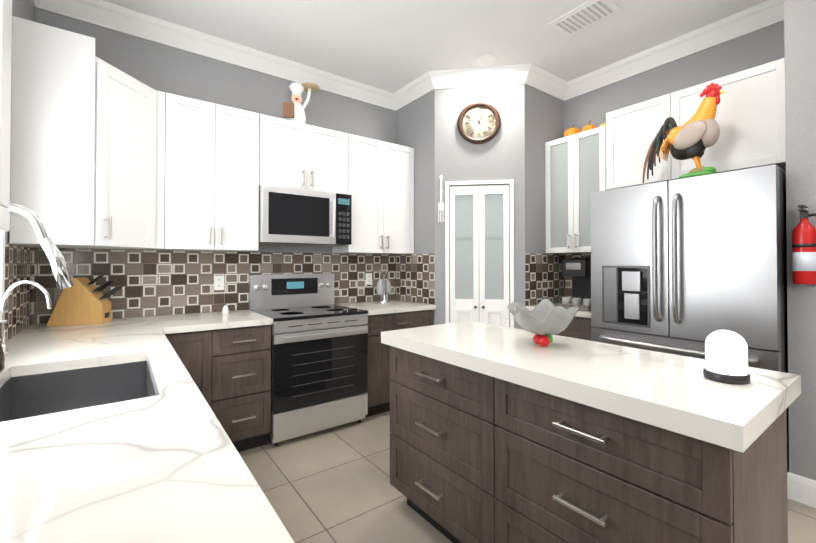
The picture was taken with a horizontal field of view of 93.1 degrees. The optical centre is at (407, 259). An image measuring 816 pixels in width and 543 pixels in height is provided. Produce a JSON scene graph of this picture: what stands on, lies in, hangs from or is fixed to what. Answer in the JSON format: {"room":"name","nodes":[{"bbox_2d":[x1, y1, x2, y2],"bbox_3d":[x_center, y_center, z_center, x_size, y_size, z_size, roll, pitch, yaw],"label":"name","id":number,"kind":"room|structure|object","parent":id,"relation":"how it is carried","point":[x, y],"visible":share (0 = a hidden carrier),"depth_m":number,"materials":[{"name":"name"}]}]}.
{"room":"kitchen","nodes":[
{"label":"kitchen","id":0,"kind":"room"},
{"bbox_2d":[5,0,33,247],"bbox_3d":[-0.607,-0.237,-0.028,0.100,3.070,6.330,0,-1,-37],"label":"wall","id":1,"kind":"structure","parent":0,"point":[23,9],"depth_m":2.19,"materials":[{"name":"grey paint"}]},
{"bbox_2d":[0,231,4,306],"bbox_3d":[-1.410,-0.364,1.165,0.028,1.250,1.500,0,-1,-37],"label":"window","id":2,"kind":"structure","parent":1,"relation":"in","point":[2,263],"depth_m":1.74,"materials":[{"name":"white"}]},
{"bbox_2d":[0,0,11,219],"bbox_3d":[-0.543,-0.617,0.252,0.329,1.084,0.506,0,-1,-37],"label":"upper cabinet","id":3,"kind":"object","parent":1,"relation":"attached to","point":[5,61],"depth_m":0.52,"materials":[{"name":"white wood"}]},
{"bbox_2d":[4,243,35,341],"bbox_3d":[-0.683,0.143,0.160,0.004,0.482,5.728,0,-1,-37],"label":"tile backsplash","id":4,"kind":"structure","parent":1,"relation":"attached to","point":[20,261],"depth_m":2.15,"materials":[{"name":"tile"}]},
{"bbox_2d":[34,7,395,323],"bbox_3d":[-0.763,-0.194,3.737,4.140,3.070,0.100,0,-1,-37],"label":"wall","id":5,"kind":"structure","parent":0,"point":[165,68],"depth_m":3.14,"materials":[{"name":"grey paint"}]},
{"bbox_2d":[9,16,164,249],"bbox_3d":[-1.920,-0.650,2.409,0.688,1.150,0.656,0,-1,-37],"label":"upper cabinet","id":6,"kind":"object","parent":5,"relation":"attached to","point":[87,156],"visible":1,"depth_m":2.11,"materials":[{"name":"white wood"}]},
{"bbox_2d":[36,248,395,323],"bbox_3d":[-1.248,0.179,3.304,2.786,0.482,0.006,0,-1,-37],"label":"tile backsplash","id":7,"kind":"structure","parent":5,"relation":"attached to","point":[159,282],"depth_m":2.98,"materials":[{"name":"tile"}]},
{"bbox_2d":[214,276,223,289],"bbox_3d":[-1.513,0.188,3.099,0.072,0.116,0.008,0,-1,-37],"label":"electrical outlet","id":8,"kind":"object","parent":7,"relation":"attached to","point":[218,282],"visible":1,"depth_m":3.10,"materials":[{"name":"white plastic"}]},
{"bbox_2d":[366,273,371,284],"bbox_3d":[-0.397,0.198,3.928,0.072,0.116,0.008,0,-1,-37],"label":"electrical outlet","id":9,"kind":"object","parent":7,"relation":"attached to","point":[368,278],"visible":1,"depth_m":3.93,"materials":[{"name":"white plastic"}]},
{"bbox_2d":[161,93,413,253],"bbox_3d":[-0.875,-0.594,3.362,2.124,1.060,0.371,0,-1,-37],"label":"upper cabinet","id":10,"kind":"object","parent":5,"relation":"attached to","point":[223,163],"visible":0.98,"depth_m":2.97,"materials":[{"name":"white wood"}]},
{"bbox_2d":[283,82,319,123],"bbox_3d":[-0.908,-1.304,3.267,0.315,0.356,0.197,0,-1,-37],"label":"chef figurine","id":11,"kind":"object","parent":10,"relation":"on","point":[294,111],"visible":0.98,"depth_m":3.23,"materials":[{"name":"white ceramic"}]},
{"bbox_2d":[259,185,351,245],"bbox_3d":[-0.901,-0.344,3.292,0.758,0.438,0.449,0,-1,-37],"label":"microwave","id":12,"kind":"object","parent":10,"relation":"attached to","point":[293,216],"visible":1,"depth_m":3.12,"materials":[{"name":"silver metal"}]},
{"bbox_2d":[396,89,434,324],"bbox_3d":[0.100,-0.192,3.917,0.100,3.070,0.640,0,-1,-37],"label":"wall","id":13,"kind":"structure","parent":0,"point":[415,124],"depth_m":3.79,"materials":[{"name":"grey paint"}]},
{"bbox_2d":[396,253,434,304],"bbox_3d":[0.065,0.185,3.868,0.004,0.482,0.610,0,-1,-37],"label":"tile backsplash","id":14,"kind":"structure","parent":13,"relation":"attached to","point":[415,273],"depth_m":3.84,"materials":[{"name":"tile"}]},
{"bbox_2d":[102,0,766,92],"bbox_3d":[1.790,-1.801,1.877,7.200,0.100,6.700,0,-1,-37],"label":"ceiling","id":15,"kind":"structure","parent":0,"point":[392,46],"depth_m":2.94,"materials":[{"name":"white paint"}]},
{"bbox_2d":[474,54,496,65],"bbox_3d":[0.671,-1.726,3.350,0.196,0.008,0.196,0,-1,-37],"label":"recessed light","id":16,"kind":"object","parent":15,"relation":"in","point":[485,59],"visible":0.98,"depth_m":3.34,"materials":[{"name":"white"}]},
{"bbox_2d":[548,0,621,36],"bbox_3d":[1.256,-1.729,2.763,0.260,0.019,0.400,0,-1,-37],"label":"ceiling vent","id":17,"kind":"object","parent":15,"relation":"in","point":[581,17],"visible":1,"depth_m":2.74,"materials":[{"name":"white metal"}]},
{"bbox_2d":[435,84,524,329],"bbox_3d":[0.663,-0.196,3.620,0.820,3.070,0.100,0,-1,8],"label":"wall","id":18,"kind":"structure","parent":0,"point":[500,155],"depth_m":3.58,"materials":[{"name":"grey paint"}]},
{"bbox_2d":[438,175,443,221],"bbox_3d":[0.311,-0.572,3.618,0.052,0.442,0.012,0,-1,8],"label":"decor","id":19,"kind":"object","parent":18,"relation":"attached to","point":[440,206],"visible":1,"depth_m":3.61,"materials":[{"name":"white metal"}]},
{"bbox_2d":[457,101,500,143],"bbox_3d":[0.653,-1.261,3.562,0.396,0.396,0.038,0,-1,8],"label":"wall clock","id":20,"kind":"object","parent":18,"relation":"attached to","point":[478,122],"visible":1,"depth_m":3.56,"materials":[{"name":"brown"}]},
{"bbox_2d":[445,180,513,327],"bbox_3d":[0.658,0.306,3.575,0.616,2.064,0.067,0,-1,8],"label":"door","id":21,"kind":"structure","parent":18,"relation":"attached to","point":[479,276],"depth_m":3.58,"materials":[{"name":"white wood"}]},
{"bbox_2d":[238,411,815,542],"bbox_3d":[1.790,1.369,1.841,7.200,0.100,6.700,0,-1,-37],"label":"floor","id":22,"kind":"structure","parent":0,"point":[331,485],"depth_m":2.21,"materials":[{"name":"tile"}]},
{"bbox_2d":[11,361,140,377],"bbox_3d":[-1.560,0.883,1.850,0.621,0.872,0.700,0,-1,-37],"label":"base cabinet","id":23,"kind":"object","parent":22,"relation":"on","point":[75,369],"depth_m":1.54,"materials":[{"name":"brown wood"}]},
{"bbox_2d":[0,316,293,542],"bbox_3d":[-0.425,0.407,0.349,0.648,0.040,5.728,0,-1,-37],"label":"countertop","id":24,"kind":"structure","parent":23,"relation":"on","point":[166,464],"depth_m":0.75,"materials":[{"name":"stone"}]},
{"bbox_2d":[0,320,6,371],"bbox_3d":[-1.472,0.304,1.361,0.086,0.186,0.081,0,-1,-37],"label":"soap dispenser","id":25,"kind":"object","parent":24,"relation":"on","point":[2,361],"visible":1,"depth_m":1.37,"materials":[{"name":"silver metal"}]},
{"bbox_2d":[0,280,50,353],"bbox_3d":[-1.671,0.246,1.687,0.170,0.310,0.036,0,-1,-37],"label":"filter faucet","id":26,"kind":"object","parent":24,"relation":"on","point":[3,306],"visible":0.96,"depth_m":1.65,"materials":[{"name":"silver metal"}]},
{"bbox_2d":[9,202,73,288],"bbox_3d":[-1.257,0.104,1.240,0.280,0.584,0.110,0,-1,-37],"label":"faucet","id":27,"kind":"object","parent":24,"relation":"on","point":[62,275],"visible":0.92,"depth_m":1.30,"materials":[{"name":"silver metal"}]},
{"bbox_2d":[0,361,155,421],"bbox_3d":[-1.102,0.551,1.284,0.428,0.223,0.708,0,-1,-37],"label":"sink basin","id":28,"kind":"object","parent":24,"relation":"in","point":[35,395],"visible":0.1,"depth_m":1.54,"materials":[{"name":"silver metal"}]},
{"bbox_2d":[46,275,122,325],"bbox_3d":[-2.063,0.255,2.490,0.361,0.311,0.142,0,-1,-19],"label":"knife block","id":29,"kind":"object","parent":24,"relation":"on","point":[84,301],"visible":1,"depth_m":2.42,"materials":[{"name":"brown wood"}]},
{"bbox_2d":[165,325,270,451],"bbox_3d":[-1.407,0.893,2.764,0.665,0.873,0.671,0,-1,-37],"label":"base cabinet","id":30,"kind":"object","parent":22,"relation":"on","point":[229,370],"visible":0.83,"depth_m":2.59,"materials":[{"name":"brown wood"}]},
{"bbox_2d":[152,310,272,332],"bbox_3d":[-1.404,0.435,2.779,0.653,0.040,0.658,0,-1,-37],"label":"countertop","id":31,"kind":"structure","parent":30,"relation":"on","point":[178,323],"depth_m":2.64,"materials":[{"name":"stone"}]},
{"bbox_2d":[222,305,228,313],"bbox_3d":[-1.393,0.384,2.951,0.048,0.064,0.047,0,-1,-37],"label":"salt shaker","id":32,"kind":"object","parent":31,"relation":"on","point":[225,310],"visible":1,"depth_m":2.94,"materials":[{"name":"white ceramic"}]},
{"bbox_2d":[249,274,367,446],"bbox_3d":[-0.811,0.732,3.162,0.760,1.205,0.725,0,-1,-37],"label":"range","id":33,"kind":"object","parent":22,"relation":"on","point":[319,359],"visible":0.98,"depth_m":2.96,"materials":[{"name":"silver metal"}]},
{"bbox_2d":[365,310,433,416],"bbox_3d":[-0.228,0.903,3.639,0.739,0.873,0.671,0,-1,-37],"label":"base cabinet","id":34,"kind":"object","parent":22,"relation":"on","point":[379,380],"visible":0.4,"depth_m":3.30,"materials":[{"name":"brown wood"}]},
{"bbox_2d":[336,300,435,314],"bbox_3d":[-0.233,0.445,3.649,0.741,0.040,0.658,0,-1,-37],"label":"countertop","id":35,"kind":"structure","parent":34,"relation":"on","point":[377,308],"depth_m":3.50,"materials":[{"name":"stone"}]},
{"bbox_2d":[376,270,390,303],"bbox_3d":[-0.235,0.263,3.775,0.203,0.324,0.131,0,-1,-37],"label":"stand","id":36,"kind":"object","parent":35,"relation":"on","point":[383,288],"visible":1,"depth_m":3.75,"materials":[{"name":"silver metal"}]},
{"bbox_2d":[390,346,489,542],"bbox_3d":[0.358,0.886,1.973,0.602,0.868,0.729,0,-1,-37],"label":"base cabinet","id":37,"kind":"object","parent":22,"relation":"on","point":[476,457],"depth_m":1.75,"materials":[{"name":"brown wood"}]},
{"bbox_2d":[529,311,591,340],"bbox_3d":[1.512,0.900,3.417,0.651,0.873,0.663,0,-1,-37],"label":"base cabinet","id":38,"kind":"object","parent":22,"relation":"on","point":[578,327],"visible":0.02,"depth_m":3.13,"materials":[{"name":"brown wood"}]},
{"bbox_2d":[526,303,590,317],"bbox_3d":[1.517,0.442,3.426,0.638,0.040,0.663,0,-1,-37],"label":"countertop","id":39,"kind":"structure","parent":38,"relation":"on","point":[580,313],"depth_m":3.10,"materials":[{"name":"stone"}]},
{"bbox_2d":[555,297,590,310],"bbox_3d":[1.429,0.374,3.278,0.160,0.092,0.300,0,-1,-37],"label":"tray","id":40,"kind":"object","parent":39,"relation":"on","point":[567,303],"visible":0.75,"depth_m":3.25,"materials":[{"name":"white ceramic"}]},
{"bbox_2d":[562,258,590,302],"bbox_3d":[1.595,0.203,3.540,0.304,0.439,0.220,0,-1,-37],"label":"coffee maker","id":41,"kind":"object","parent":39,"relation":"on","point":[578,270],"visible":0.6,"depth_m":3.51,"materials":[{"name":"black plastic"}]},
{"bbox_2d":[490,376,787,542],"bbox_3d":[0.793,0.880,1.388,0.602,0.868,0.729,0,-1,-37],"label":"base cabinet","id":42,"kind":"object","parent":22,"relation":"on","point":[562,470],"depth_m":1.16,"materials":[{"name":"brown wood"}]},
{"bbox_2d":[381,321,800,452],"bbox_3d":[0.576,0.417,1.686,0.672,0.060,1.518,0,-1,-37],"label":"countertop","id":43,"kind":"structure","parent":42,"relation":"on","point":[680,394],"depth_m":1.27,"materials":[{"name":"stone"}]},
{"bbox_2d":[507,299,578,346],"bbox_3d":[0.600,0.289,1.738,0.364,0.196,0.330,0,-1,-37],"label":"glass bowl","id":44,"kind":"object","parent":43,"relation":"on","point":[544,320],"visible":1,"depth_m":1.66,"materials":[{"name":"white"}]},
{"bbox_2d":[703,330,749,384],"bbox_3d":[1.012,0.303,1.232,0.116,0.155,0.116,0,-1,-37],"label":"lantern lamp","id":45,"kind":"object","parent":43,"relation":"on","point":[726,356],"visible":1,"depth_m":1.19,"materials":[{"name":"white glass"}]},
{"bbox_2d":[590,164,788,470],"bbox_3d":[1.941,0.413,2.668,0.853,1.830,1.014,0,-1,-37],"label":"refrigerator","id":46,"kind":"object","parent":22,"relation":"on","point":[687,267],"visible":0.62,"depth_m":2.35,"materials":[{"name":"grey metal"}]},
{"bbox_2d":[642,83,726,182],"bbox_3d":[1.838,-0.816,2.591,0.183,0.618,0.484,0,-1,-37],"label":"statue","id":47,"kind":"object","parent":46,"relation":"on","point":[696,135],"visible":1,"depth_m":2.49,"materials":[{"name":"multicoloured ceramic"}]},
{"bbox_2d":[524,83,563,305],"bbox_3d":[1.289,-0.194,3.741,0.640,3.070,0.100,0,-1,-37],"label":"wall","id":48,"kind":"structure","parent":0,"point":[544,117],"depth_m":3.63,"materials":[{"name":"grey paint"}]},
{"bbox_2d":[525,253,563,305],"bbox_3d":[1.315,0.183,3.688,0.622,0.482,0.006,0,-1,-37],"label":"tile backsplash","id":49,"kind":"structure","parent":48,"relation":"attached to","point":[544,279],"depth_m":3.66,"materials":[{"name":"tile"}]},
{"bbox_2d":[564,20,784,253],"bbox_3d":[2.126,-0.200,3.236,0.100,3.070,1.710,0,-1,-37],"label":"wall","id":50,"kind":"structure","parent":0,"point":[762,46],"depth_m":3.09,"materials":[{"name":"grey paint"}]},
{"bbox_2d":[545,126,606,253],"bbox_3d":[1.597,-0.592,3.553,0.371,1.060,0.573,0,-1,-37],"label":"upper cabinet","id":51,"kind":"object","parent":50,"relation":"attached to","point":[575,170],"visible":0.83,"depth_m":3.47,"materials":[{"name":"white wood"}]},
{"bbox_2d":[564,119,605,136],"bbox_3d":[1.636,-1.203,3.538,0.160,0.161,0.438,0,-1,-37],"label":"decor","id":52,"kind":"object","parent":51,"relation":"on","point":[572,131],"visible":0.46,"depth_m":3.58,"materials":[{"name":"orange"}]},
{"bbox_2d":[564,253,590,300],"bbox_3d":[1.771,0.182,3.617,0.006,0.482,0.663,0,-1,-37],"label":"tile backsplash","id":53,"kind":"structure","parent":50,"relation":"attached to","point":[567,279],"depth_m":3.84,"materials":[{"name":"tile"}]},
{"bbox_2d":[606,58,785,189],"bbox_3d":[2.123,-0.909,2.885,0.328,0.640,1.124,0,-1,-37],"label":"upper cabinet","id":54,"kind":"object","parent":50,"relation":"attached to","point":[750,116],"visible":0.73,"depth_m":2.62,"materials":[{"name":"white wood"}]},
{"bbox_2d":[784,0,815,479],"bbox_3d":[3.394,-0.203,3.008,3.055,3.070,0.168,0,-1,-37],"label":"wall","id":55,"kind":"structure","parent":0,"point":[800,66],"depth_m":2.12,"materials":[{"name":"grey paint"}]},
{"bbox_2d":[32,0,783,110],"bbox_3d":[2.031,-1.686,1.887,6.400,0.128,6.230,0,-1,-37],"label":"crown molding","id":56,"kind":"structure","parent":55,"relation":"attached to","point":[105,14],"depth_m":3.21,"materials":[{"name":"white wood"}]},
{"bbox_2d":[787,470,815,507],"bbox_3d":[3.348,1.262,2.957,2.971,0.140,0.200,0,-1,-37],"label":"baseboard","id":57,"kind":"structure","parent":55,"relation":"attached to","point":[801,489],"depth_m":2.10,"materials":[{"name":"white"}]},
{"bbox_2d":[792,205,815,286],"bbox_3d":[2.112,-0.070,2.049,0.141,0.427,0.120,0,-1,-37],"label":"fire extinguisher","id":58,"kind":"object","parent":55,"relation":"attached to","point":[804,252],"visible":0.98,"depth_m":2.04,"materials":[{"name":"red metal"}]}
]}

